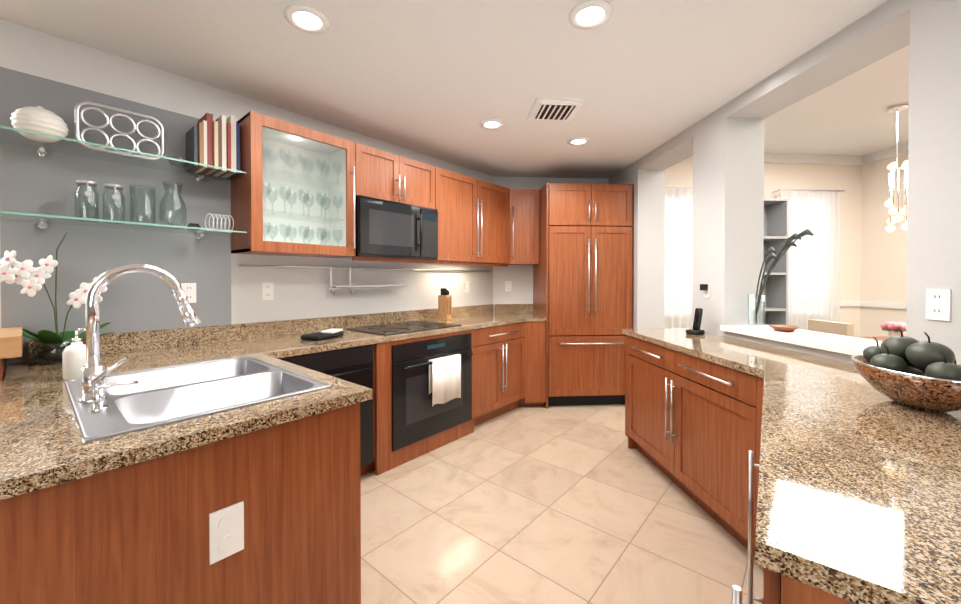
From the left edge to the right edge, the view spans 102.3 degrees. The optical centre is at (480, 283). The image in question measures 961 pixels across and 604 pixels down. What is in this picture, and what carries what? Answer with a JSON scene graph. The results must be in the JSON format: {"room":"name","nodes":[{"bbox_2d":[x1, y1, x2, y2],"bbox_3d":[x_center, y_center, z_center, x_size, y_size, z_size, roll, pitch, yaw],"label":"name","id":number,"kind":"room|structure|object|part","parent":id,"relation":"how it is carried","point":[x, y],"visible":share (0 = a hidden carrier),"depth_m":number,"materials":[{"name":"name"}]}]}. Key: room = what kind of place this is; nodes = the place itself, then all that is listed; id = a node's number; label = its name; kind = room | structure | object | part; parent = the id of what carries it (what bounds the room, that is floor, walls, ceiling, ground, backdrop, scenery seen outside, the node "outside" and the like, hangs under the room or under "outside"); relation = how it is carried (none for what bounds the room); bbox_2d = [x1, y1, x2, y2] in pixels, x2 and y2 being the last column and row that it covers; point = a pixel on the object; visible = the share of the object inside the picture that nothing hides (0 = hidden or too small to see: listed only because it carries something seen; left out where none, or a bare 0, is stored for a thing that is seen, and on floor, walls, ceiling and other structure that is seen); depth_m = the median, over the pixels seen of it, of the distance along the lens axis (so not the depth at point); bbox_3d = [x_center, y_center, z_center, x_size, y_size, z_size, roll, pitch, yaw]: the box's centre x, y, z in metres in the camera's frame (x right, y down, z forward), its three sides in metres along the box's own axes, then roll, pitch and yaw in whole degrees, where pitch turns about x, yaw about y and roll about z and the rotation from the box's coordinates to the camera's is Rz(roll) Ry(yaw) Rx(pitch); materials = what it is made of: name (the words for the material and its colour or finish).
{"room":"kitchen","nodes":[
{"label":"kitchen","id":0,"kind":"room"},
{"bbox_2d":[0,358,5,380],"bbox_3d":[-2.740,0.778,2.022,2.065,0.995,0.370,1,1,41],"label":"wall","id":1,"kind":"structure","parent":0,"point":[2,367],"depth_m":1.52,"materials":[{"name":"brown wood"}]},
{"bbox_2d":[0,327,22,358],"bbox_3d":[-2.748,0.241,1.987,2.090,0.080,0.525,1,1,41],"label":"wall cap","id":2,"kind":"object","parent":1,"relation":"on","point":[11,342],"visible":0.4,"depth_m":1.50,"materials":[{"name":"brown wood"}]},
{"bbox_2d":[0,18,492,373],"bbox_3d":[-1.032,0.023,3.209,0.140,2.480,3.760,1,1,41],"label":"wall","id":3,"kind":"structure","parent":0,"point":[302,293],"depth_m":2.63,"materials":[{"name":"white paint"}]},
{"bbox_2d":[0,67,230,346],"bbox_3d":[-1.883,-0.345,2.105,0.002,1.280,0.918,1,1,41],"label":"wall","id":4,"kind":"structure","parent":3,"relation":"attached to","point":[32,181],"depth_m":2.02,"materials":[{"name":"grey paint"}]},
{"bbox_2d":[0,125,246,238],"bbox_3d":[-1.775,-0.453,2.003,0.288,0.387,0.922,1,1,41],"label":"glass shelves","id":5,"kind":"object","parent":3,"relation":"attached to","point":[41,151],"visible":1,"depth_m":1.87,"materials":[{"name":"teal"}]},
{"bbox_2d":[10,106,68,142],"bbox_3d":[-1.996,-0.722,1.756,0.159,0.154,0.177,1,1,41],"label":"ribbed vase","id":6,"kind":"object","parent":5,"relation":"on","point":[39,119],"visible":0.81,"depth_m":1.71,"materials":[{"name":"white ceramic"}]},
{"bbox_2d":[74,101,164,160],"bbox_3d":[-1.817,-0.766,1.964,0.018,0.238,0.338,1,1,41],"label":"wine rack","id":7,"kind":"object","parent":5,"relation":"on","point":[78,117],"visible":0.83,"depth_m":1.94,"materials":[{"name":"silver metal"}]},
{"bbox_2d":[187,223,200,230],"bbox_3d":[-1.621,-0.319,2.189,0.050,0.034,0.050,1,1,41],"label":"coasters","id":8,"kind":"object","parent":5,"relation":"on","point":[193,225],"visible":0.68,"depth_m":2.18,"materials":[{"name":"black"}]},
{"bbox_2d":[186,113,239,178],"bbox_3d":[-1.566,-0.815,2.272,0.202,0.330,0.226,1,1,41],"label":"books","id":9,"kind":"object","parent":5,"relation":"on","point":[210,141],"visible":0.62,"depth_m":2.21,"materials":[{"name":"multicoloured paper"}]},
{"bbox_2d":[204,213,233,232],"bbox_3d":[-1.542,-0.355,2.288,0.102,0.104,0.127,1,1,41],"label":"wire rack","id":10,"kind":"object","parent":5,"relation":"on","point":[220,222],"visible":0.81,"depth_m":2.28,"materials":[{"name":"silver metal"}]},
{"bbox_2d":[181,283,195,302],"bbox_3d":[-1.724,0.058,2.289,0.008,0.118,0.072,1,1,41],"label":"electrical outlet plate","id":11,"kind":"object","parent":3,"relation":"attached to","point":[189,289],"depth_m":2.29,"materials":[{"name":"white plastic"}]},
{"bbox_2d":[28,304,491,362],"bbox_3d":[-0.991,0.304,3.131,0.020,0.100,3.470,1,1,41],"label":"backsplash","id":12,"kind":"structure","parent":3,"relation":"attached to","point":[112,344],"depth_m":2.44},
{"bbox_2d":[262,282,273,299],"bbox_3d":[-1.439,0.055,2.621,0.008,0.118,0.072,1,1,41],"label":"electrical outlet plate","id":13,"kind":"object","parent":3,"relation":"attached to","point":[267,288],"depth_m":2.62,"materials":[{"name":"white plastic"}]},
{"bbox_2d":[238,264,489,294],"bbox_3d":[-0.691,-0.025,3.398,0.130,0.222,2.514,1,1,41],"label":"utensil rail","id":14,"kind":"object","parent":3,"relation":"attached to","point":[330,267],"visible":0.98,"depth_m":3.04,"materials":[{"name":"silver metal"}]},
{"bbox_2d":[328,183,415,262],"bbox_3d":[-0.837,-0.436,3.015,0.394,0.483,0.474,1,1,41],"label":"microwave","id":15,"kind":"object","parent":3,"relation":"attached to","point":[379,225],"depth_m":2.84,"materials":[{"name":"black glass"}]},
{"bbox_2d":[328,142,435,202],"bbox_3d":[-0.765,-0.811,3.130,0.348,0.370,0.756,1,1,41],"label":"upper cabinet","id":16,"kind":"object","parent":3,"relation":"attached to","point":[349,164],"depth_m":2.88,"materials":[{"name":"brown wood"}]},
{"bbox_3d":[-1.230,-0.591,2.588,0.329,0.676,0.624,1,1,41],"label":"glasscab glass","id":17,"kind":"part","parent":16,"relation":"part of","materials":[{"name":"glass"}]},
{"bbox_2d":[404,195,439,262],"bbox_3d":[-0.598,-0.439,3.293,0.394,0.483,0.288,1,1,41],"label":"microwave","id":18,"kind":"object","parent":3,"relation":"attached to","point":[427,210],"depth_m":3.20,"materials":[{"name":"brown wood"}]},
{"bbox_2d":[464,281,468,291],"bbox_3d":[-0.148,0.039,4.125,0.008,0.118,0.072,1,1,41],"label":"electrical outlet plate","id":19,"kind":"object","parent":3,"relation":"attached to","point":[466,283],"depth_m":4.12,"materials":[{"name":"white plastic"}]},
{"bbox_2d":[436,167,511,266],"bbox_3d":[-0.108,-0.604,3.870,0.385,0.800,1.212,1,1,41],"label":"upper cabinet","id":20,"kind":"object","parent":3,"relation":"attached to","point":[473,212],"depth_m":3.67,"materials":[{"name":"brown wood"}]},
{"bbox_2d":[0,0,887,178],"bbox_3d":[-1.549,-1.227,0.331,7.020,0.080,8.550,0,1,-4],"label":"ceiling","id":21,"kind":"structure","parent":0,"point":[440,79],"depth_m":2.08,"materials":[{"name":"paint"}]},
{"bbox_2d":[284,4,329,33],"bbox_3d":[-0.770,-1.188,1.724,0.190,0.028,0.185,1,1,41],"label":"recessed light","id":22,"kind":"object","parent":21,"relation":"in","point":[305,18],"depth_m":1.76,"materials":[{"name":"white plastic"}]},
{"bbox_2d":[479,119,503,128],"bbox_3d":[0.085,-1.200,2.886,0.190,0.028,0.193,1,1,41],"label":"recessed light","id":23,"kind":"object","parent":21,"relation":"in","point":[487,123],"depth_m":2.94,"materials":[{"name":"white plastic"}]},
{"bbox_2d":[527,98,584,120],"bbox_3d":[0.506,-1.197,2.650,0.448,0.028,0.450,1,1,41],"label":"air vent","id":24,"kind":"object","parent":21,"relation":"in","point":[552,109],"depth_m":2.65,"materials":[{"name":"white plastic"}]},
{"bbox_2d":[567,137,589,145],"bbox_3d":[0.822,-1.203,3.247,0.187,0.028,0.191,1,1,41],"label":"recessed light","id":25,"kind":"object","parent":21,"relation":"in","point":[576,141],"depth_m":3.31,"materials":[{"name":"white plastic"}]},
{"bbox_2d":[569,0,612,29],"bbox_3d":[0.482,-1.187,1.694,0.185,0.028,0.191,1,1,41],"label":"recessed light","id":26,"kind":"object","parent":21,"relation":"in","point":[590,14],"depth_m":1.72,"materials":[{"name":"white plastic"}]},
{"bbox_2d":[493,176,608,312],"bbox_3d":[0.875,0.009,4.595,1.821,2.480,0.140,0,1,-4],"label":"wall","id":27,"kind":"structure","parent":0,"point":[520,277],"depth_m":4.49,"materials":[{"name":"white paint"}]},
{"bbox_2d":[505,281,511,290],"bbox_3d":[0.323,0.035,4.478,0.072,0.118,0.008,0,1,-4],"label":"electrical outlet plate","id":28,"kind":"object","parent":27,"relation":"attached to","point":[508,284],"depth_m":4.48,"materials":[{"name":"white plastic"}]},
{"bbox_2d":[508,188,539,264],"bbox_3d":[0.403,-0.608,4.309,0.560,0.800,0.546,1,1,41],"label":"upper cabinet","id":29,"kind":"object","parent":27,"relation":"attached to","point":[523,204],"depth_m":4.14,"materials":[{"name":"brown wood"}]},
{"bbox_2d":[360,404,763,603],"bbox_3d":[0.309,1.340,0.650,10.770,0.100,8.950,0,1,-4],"label":"floor","id":30,"kind":"structure","parent":0,"point":[578,504],"depth_m":2.03,"materials":[{"name":"tile"}]},
{"bbox_2d":[220,347,379,534],"bbox_3d":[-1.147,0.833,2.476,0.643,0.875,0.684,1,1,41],"label":"base cabinet","id":31,"kind":"object","parent":30,"relation":"on","point":[273,494],"depth_m":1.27,"materials":[{"name":"brown wood"}]},
{"bbox_2d":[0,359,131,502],"bbox_3d":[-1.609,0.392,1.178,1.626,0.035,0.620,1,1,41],"label":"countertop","id":32,"kind":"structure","parent":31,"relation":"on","point":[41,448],"depth_m":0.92,"materials":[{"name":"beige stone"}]},
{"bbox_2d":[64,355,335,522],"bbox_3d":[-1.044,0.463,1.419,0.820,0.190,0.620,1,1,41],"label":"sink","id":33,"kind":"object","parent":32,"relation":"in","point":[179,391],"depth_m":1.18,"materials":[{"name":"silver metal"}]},
{"bbox_2d":[209,501,243,564],"bbox_3d":[-0.685,0.674,1.047,0.010,0.132,0.080,1,1,41],"label":"outlet panel","id":34,"kind":"object","parent":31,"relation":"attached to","point":[226,531],"visible":1,"depth_m":1.04,"materials":[{"name":"white plastic"}]},
{"bbox_2d":[124,343,371,466],"bbox_3d":[-1.202,0.387,1.653,1.626,0.035,0.630,1,1,41],"label":"countertop","id":35,"kind":"structure","parent":31,"relation":"on","point":[151,443],"depth_m":1.11,"materials":[{"name":"beige stone"}]},
{"bbox_2d":[31,336,71,363],"bbox_3d":[-1.959,0.311,1.794,0.164,0.112,0.164,1,1,41],"label":"bowl","id":36,"kind":"object","parent":35,"relation":"on","point":[56,345],"depth_m":1.75,"materials":[{"name":"clear glass"}]},
{"bbox_2d":[0,233,112,363],"bbox_3d":[-1.971,0.066,1.802,0.336,0.601,0.375,1,1,41],"label":"orchid","id":37,"kind":"object","parent":35,"relation":"on","point":[27,276],"visible":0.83,"depth_m":1.72,"materials":[{"name":"white plant"}]},
{"bbox_2d":[62,328,85,380],"bbox_3d":[-1.568,0.272,1.509,0.078,0.195,0.086,1,1,41],"label":"soap bottle","id":38,"kind":"object","parent":35,"relation":"on","point":[73,357],"visible":0.75,"depth_m":1.48,"materials":[{"name":"white ceramic"}]},
{"bbox_2d":[224,311,545,362],"bbox_3d":[-0.332,0.384,3.316,0.779,0.065,3.028,1,1,41],"label":"countertop","id":39,"kind":"structure","parent":31,"relation":"on","point":[292,348],"depth_m":2.59,"materials":[{"name":"brown stone"}]},
{"bbox_2d":[300,328,343,340],"bbox_3d":[-1.029,0.335,2.548,0.164,0.048,0.250,0,1,21],"label":"towel","id":40,"kind":"object","parent":39,"relation":"on","point":[328,334],"visible":1,"depth_m":2.50,"materials":[{"name":"black fabric"}]},
{"bbox_2d":[344,319,463,334],"bbox_3d":[-0.598,0.349,3.104,0.510,0.010,0.760,1,1,41],"label":"cooktop","id":41,"kind":"object","parent":39,"relation":"in","point":[409,324],"depth_m":3.09,"materials":[{"name":"black glass"}]},
{"bbox_2d":[437,288,452,320],"bbox_3d":[-0.335,0.197,3.654,0.110,0.300,0.090,0,1,33],"label":"knife block","id":42,"kind":"object","parent":39,"relation":"on","point":[444,305],"visible":1,"depth_m":3.62,"materials":[{"name":"brown wood"}]},
{"bbox_2d":[380,331,483,473],"bbox_3d":[-0.586,0.826,3.130,0.643,0.875,1.039,1,1,41],"label":"oven","id":43,"kind":"object","parent":30,"relation":"on","point":[411,428],"depth_m":2.82,"materials":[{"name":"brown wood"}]},
{"bbox_2d":[429,354,460,406],"bbox_3d":[-0.267,0.732,2.942,0.056,0.344,0.301,1,1,41],"label":"towel","id":44,"kind":"object","parent":43,"relation":"hanging from","point":[445,379],"visible":0.98,"depth_m":2.92,"materials":[{"name":"white fabric"}]},
{"bbox_2d":[484,327,519,421],"bbox_3d":[-0.047,0.820,3.757,0.643,0.875,0.820,1,1,41],"label":"base cabinet","id":45,"kind":"object","parent":30,"relation":"on","point":[502,347],"depth_m":3.57,"materials":[{"name":"brown wood"}]},
{"bbox_2d":[520,319,545,406],"bbox_3d":[0.429,0.815,4.184,0.733,0.875,0.719,1,1,41],"label":"base cabinet","id":46,"kind":"object","parent":30,"relation":"on","point":[533,335],"depth_m":3.87,"materials":[{"name":"brown wood"}]},
{"bbox_2d":[533,183,633,407],"bbox_3d":[1.085,0.123,4.187,0.896,2.260,0.699,0,1,-4],"label":"fridge","id":47,"kind":"object","parent":30,"relation":"on","point":[583,287],"visible":0.92,"depth_m":3.89,"materials":[{"name":"brown wood"}]},
{"bbox_2d":[692,117,764,335],"bbox_3d":[1.783,0.072,2.815,0.280,2.390,0.350,0,1,-4],"label":"pillar","id":48,"kind":"structure","parent":30,"relation":"on","point":[728,202],"depth_m":2.64,"materials":[{"name":"white paint"}]},
{"bbox_2d":[763,198,788,324],"bbox_3d":[3.555,0.095,4.961,0.540,2.300,0.320,0,1,-4],"label":"bookcase","id":49,"kind":"object","parent":30,"relation":"on","point":[776,235],"visible":0.33,"depth_m":4.93,"materials":[{"name":"grey wood"}]},
{"bbox_2d":[732,552,877,603],"bbox_3d":[1.618,0.846,1.284,2.974,0.875,2.636,1,1,41],"label":"base cabinet","id":50,"kind":"object","parent":30,"relation":"on","point":[781,585],"depth_m":0.55,"materials":[{"name":"brown wood"}]},
{"bbox_2d":[622,328,960,603],"bbox_3d":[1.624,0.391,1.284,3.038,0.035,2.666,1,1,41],"label":"kitchen island","id":51,"kind":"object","parent":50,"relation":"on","point":[814,470],"depth_m":1.00,"materials":[{"name":"beige stone"}]},
{"bbox_2d":[686,308,704,334],"bbox_3d":[1.511,0.267,2.721,0.103,0.181,0.080,0,1,-24],"label":"cordless phone","id":52,"kind":"object","parent":51,"relation":"on","point":[695,330],"visible":1,"depth_m":2.71,"materials":[{"name":"black plastic"}]},
{"bbox_2d":[851,327,960,412],"bbox_3d":[1.336,0.257,1.179,0.295,0.232,0.376,1,1,41],"label":"fruit bowl","id":53,"kind":"object","parent":51,"relation":"on","point":[910,372],"visible":1,"depth_m":1.12,"materials":[{"name":"stone"}]},
{"bbox_2d":[808,319,853,336],"bbox_3d":[3.132,0.792,3.281,0.440,0.940,0.440,0,1,-4],"label":"dining chair","id":54,"kind":"object","parent":30,"relation":"on","point":[837,328],"visible":0.06,"depth_m":3.22,"materials":[{"name":"beige fabric"}]},
{"bbox_2d":[857,336,886,340],"bbox_3d":[3.777,0.890,3.040,1.350,0.750,1.300,0,1,-4],"label":"dining table","id":55,"kind":"object","parent":30,"relation":"on","point":[881,338],"visible":0.03,"depth_m":3.57,"materials":[{"name":"brown wood"}]},
{"bbox_2d":[881,321,905,337],"bbox_3d":[3.347,0.413,3.121,0.166,0.200,0.169,1,1,41],"label":"bouquet","id":56,"kind":"object","parent":55,"relation":"on","point":[891,327],"visible":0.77,"depth_m":3.10,"materials":[{"name":"pink plant"}]},
{"bbox_2d":[665,161,860,336],"bbox_3d":[3.456,-0.233,5.261,3.430,2.950,0.200,0,1,-4],"label":"wall","id":57,"kind":"structure","parent":0,"point":[777,176],"depth_m":5.26,"materials":[{"name":"beige paint"}]},
{"bbox_2d":[664,187,692,328],"bbox_3d":[2.599,-0.005,4.997,1.200,2.438,0.170,0,1,-4],"label":"curtain","id":58,"kind":"object","parent":57,"relation":"hanging from","point":[678,203],"depth_m":4.94,"materials":[{"name":"white fabric"}]},
{"bbox_3d":[3.396,-1.216,5.059,2.800,0.016,0.143,0,1,-4],"label":"rod","id":59,"kind":"part","parent":58,"relation":"part of","materials":[{"name":"silver metal"}]},
{"bbox_2d":[683,153,862,305],"bbox_3d":[3.438,-0.232,5.119,3.370,2.950,0.080,0,1,-4],"label":"trim","id":60,"kind":"structure","parent":57,"relation":"attached to","point":[831,159],"depth_m":5.15,"materials":[{"name":"white paint"}]},
{"bbox_2d":[774,189,844,329],"bbox_3d":[4.330,-0.006,5.129,0.930,2.438,0.170,0,1,-4],"label":"curtain","id":61,"kind":"object","parent":57,"relation":"hanging from","point":[814,276],"depth_m":5.07,"materials":[{"name":"white fabric"}]},
{"bbox_2d":[609,0,960,364],"bbox_3d":[1.932,-0.188,0.858,0.280,2.950,8.750,0,1,-4],"label":"wall","id":62,"kind":"structure","parent":0,"point":[928,32],"depth_m":1.56,"materials":[{"name":"white paint"}]},
{"bbox_2d":[700,284,709,297],"bbox_3d":[1.623,0.057,2.807,0.040,0.100,0.060,0,1,-4],"label":"electrical outlet plate","id":63,"kind":"object","parent":62,"relation":"attached to","point":[705,287],"depth_m":2.79,"materials":[{"name":"white plastic"}]},
{"bbox_2d":[720,325,881,354],"bbox_3d":[1.837,0.307,2.117,0.340,0.035,1.051,0,1,-4],"label":"sill","id":64,"kind":"structure","parent":62,"relation":"on","point":[848,345],"depth_m":2.07,"materials":[{"name":"white stone"}]},
{"bbox_2d":[747,229,813,327],"bbox_3d":[1.812,-0.010,2.362,0.330,0.592,0.346,1,1,41],"label":"vase","id":65,"kind":"object","parent":64,"relation":"on","point":[789,242],"visible":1,"depth_m":2.44,"materials":[{"name":"clear glass"}]},
{"bbox_3d":[1.805,0.180,2.532,0.100,0.210,0.100,1,1,41],"label":"glass","id":66,"kind":"part","parent":65,"relation":"part of","materials":[{"name":"clear glass"}]},
{"bbox_2d":[768,325,799,331],"bbox_3d":[1.821,0.272,2.323,0.150,0.030,0.150,1,1,41],"label":"dish","id":67,"kind":"object","parent":64,"relation":"on","point":[785,328],"visible":1,"depth_m":2.29,"materials":[{"name":"orange ceramic"}]},
{"bbox_2d":[926,289,950,320],"bbox_3d":[1.741,0.081,1.472,0.008,0.118,0.072,0,1,-4],"label":"electrical outlet plate","id":68,"kind":"object","parent":62,"relation":"attached to","point":[938,304],"depth_m":1.47,"materials":[{"name":"white plastic"}]},
{"bbox_2d":[764,45,909,155],"bbox_3d":[3.807,-1.703,0.909,3.750,0.080,8.900,0,1,-4],"label":"ceiling","id":69,"kind":"structure","parent":0,"point":[849,115],"depth_m":3.96,"materials":[{"name":"paint"}]},
{"bbox_2d":[884,104,907,231],"bbox_3d":[4.013,-1.095,3.723,0.181,1.194,0.240,1,1,41],"label":"chandelier","id":70,"kind":"object","parent":69,"relation":"hanging from","point":[889,202],"visible":0.88,"depth_m":3.71,"materials":[{"name":"white glass"}]},
{"bbox_2d":[861,153,907,336],"bbox_3d":[5.602,-0.190,1.062,0.150,2.950,8.900,0,1,-4],"label":"wall","id":71,"kind":"structure","parent":0,"point":[873,265],"depth_m":5.05,"materials":[{"name":"beige paint"}]},
{"bbox_2d":[862,143,907,308],"bbox_3d":[5.489,-0.189,1.028,0.080,2.950,8.550,0,1,-4],"label":"trim","id":72,"kind":"structure","parent":71,"relation":"attached to","point":[903,148],"depth_m":4.95,"materials":[{"name":"white wood"}]}
]}

